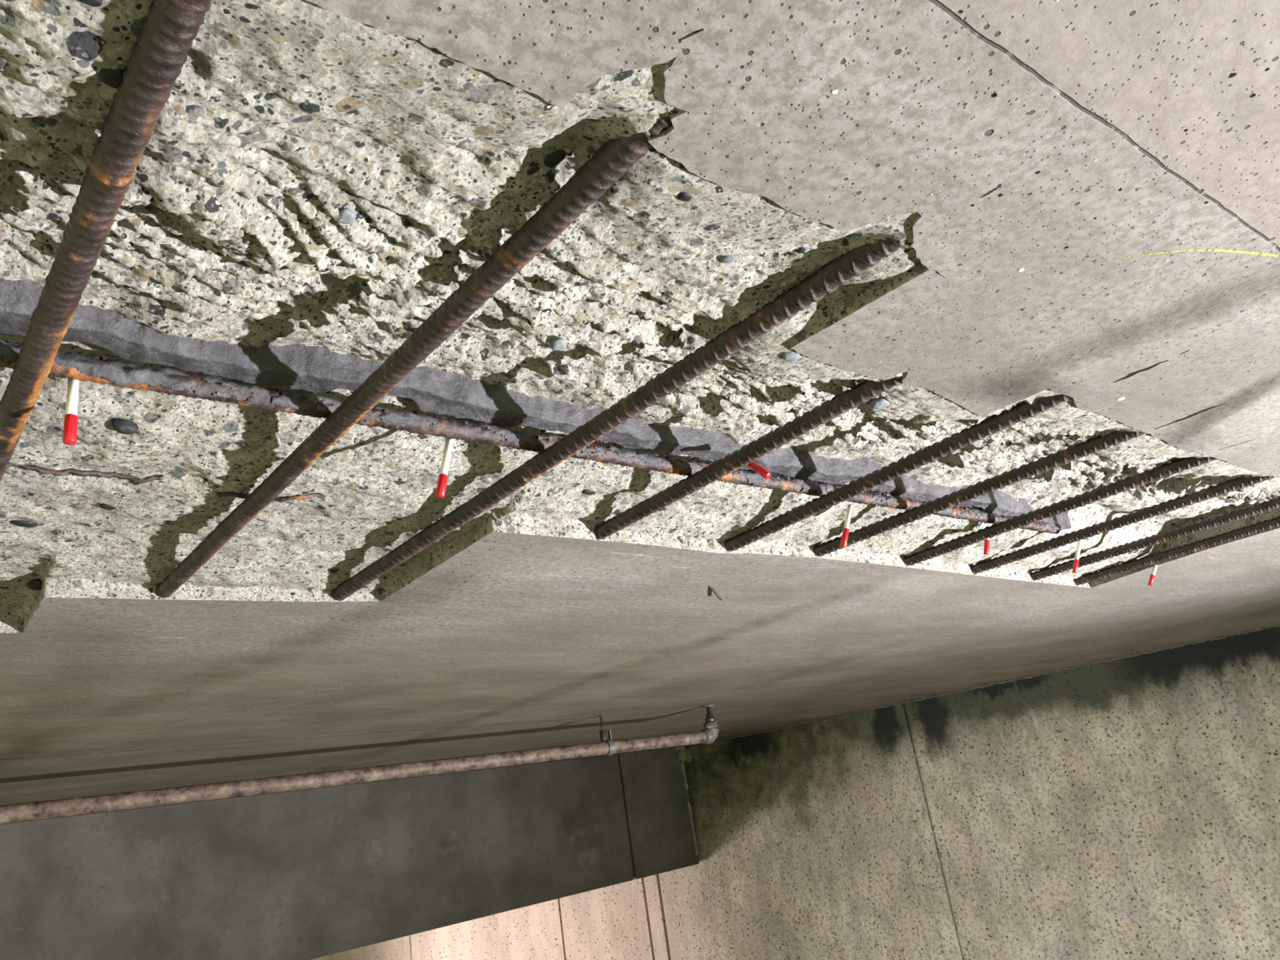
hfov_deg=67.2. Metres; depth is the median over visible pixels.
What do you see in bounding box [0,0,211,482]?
bar
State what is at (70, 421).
pin
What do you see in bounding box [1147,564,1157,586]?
pin
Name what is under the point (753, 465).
pin
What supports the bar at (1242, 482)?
attached to the girder
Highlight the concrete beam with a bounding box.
[0,747,698,959]
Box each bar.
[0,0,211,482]
[0,339,1061,533]
[155,110,676,597]
[332,238,907,600]
[594,373,905,539]
[724,394,1071,551]
[813,431,1143,556]
[903,456,1214,565]
[970,475,1273,574]
[1030,496,1279,581]
[1073,515,1279,586]
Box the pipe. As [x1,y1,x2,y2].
[0,704,719,823]
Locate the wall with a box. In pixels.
[311,623,1279,959]
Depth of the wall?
6.57 m
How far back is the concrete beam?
6.39 m
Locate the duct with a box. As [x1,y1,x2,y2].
[0,276,1071,530]
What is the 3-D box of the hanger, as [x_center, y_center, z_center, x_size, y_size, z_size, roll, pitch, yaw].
[-0.170,1.263,4.773,0.055,0.197,0.077,7,-25,-39]
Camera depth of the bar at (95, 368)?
1.29 m
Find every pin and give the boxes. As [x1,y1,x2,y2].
[62,377,79,444]
[435,438,453,497]
[746,461,770,479]
[840,504,853,547]
[983,537,989,555]
[1071,539,1082,573]
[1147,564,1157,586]
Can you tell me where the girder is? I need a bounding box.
[0,0,1279,824]
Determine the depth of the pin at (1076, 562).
2.69 m
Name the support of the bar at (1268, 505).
attached to the girder
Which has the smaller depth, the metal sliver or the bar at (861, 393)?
the bar at (861, 393)
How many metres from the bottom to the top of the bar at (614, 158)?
0.031 m
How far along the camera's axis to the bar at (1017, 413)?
1.72 m
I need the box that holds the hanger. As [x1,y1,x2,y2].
[599,715,614,755]
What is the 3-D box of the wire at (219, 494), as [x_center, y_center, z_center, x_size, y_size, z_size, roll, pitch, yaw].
[-0.560,0.024,1.469,0.163,0.021,0.026,7,-25,-39]
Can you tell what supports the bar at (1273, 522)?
attached to the girder
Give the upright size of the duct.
0.078 m
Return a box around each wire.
[5,463,164,484]
[216,492,325,502]
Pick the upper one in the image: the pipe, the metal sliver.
the metal sliver
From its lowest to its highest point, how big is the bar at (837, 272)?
0.032 m
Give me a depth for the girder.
1.19 m
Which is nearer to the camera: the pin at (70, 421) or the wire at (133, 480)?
the pin at (70, 421)
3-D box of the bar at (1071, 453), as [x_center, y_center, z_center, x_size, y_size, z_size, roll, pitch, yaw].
[0.647,0.040,1.994,0.031,0.031,0.858,8,-25,-40]
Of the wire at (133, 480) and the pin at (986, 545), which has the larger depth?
the pin at (986, 545)
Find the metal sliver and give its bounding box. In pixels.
[708,585,721,599]
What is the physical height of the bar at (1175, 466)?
0.031 m
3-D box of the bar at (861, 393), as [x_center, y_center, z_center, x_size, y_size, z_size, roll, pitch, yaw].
[0.138,-0.022,1.585,0.030,0.030,0.801,7,-24,-38]
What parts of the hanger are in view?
threaded rod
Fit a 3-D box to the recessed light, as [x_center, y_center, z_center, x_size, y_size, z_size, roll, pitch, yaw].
[0.150,-0.299,0.744,0.005,0.001,0.004,7,-25,-39]
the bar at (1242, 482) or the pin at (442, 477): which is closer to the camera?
the pin at (442, 477)
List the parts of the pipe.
ceiling plate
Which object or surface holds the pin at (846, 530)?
attached to the bar at (95, 368)

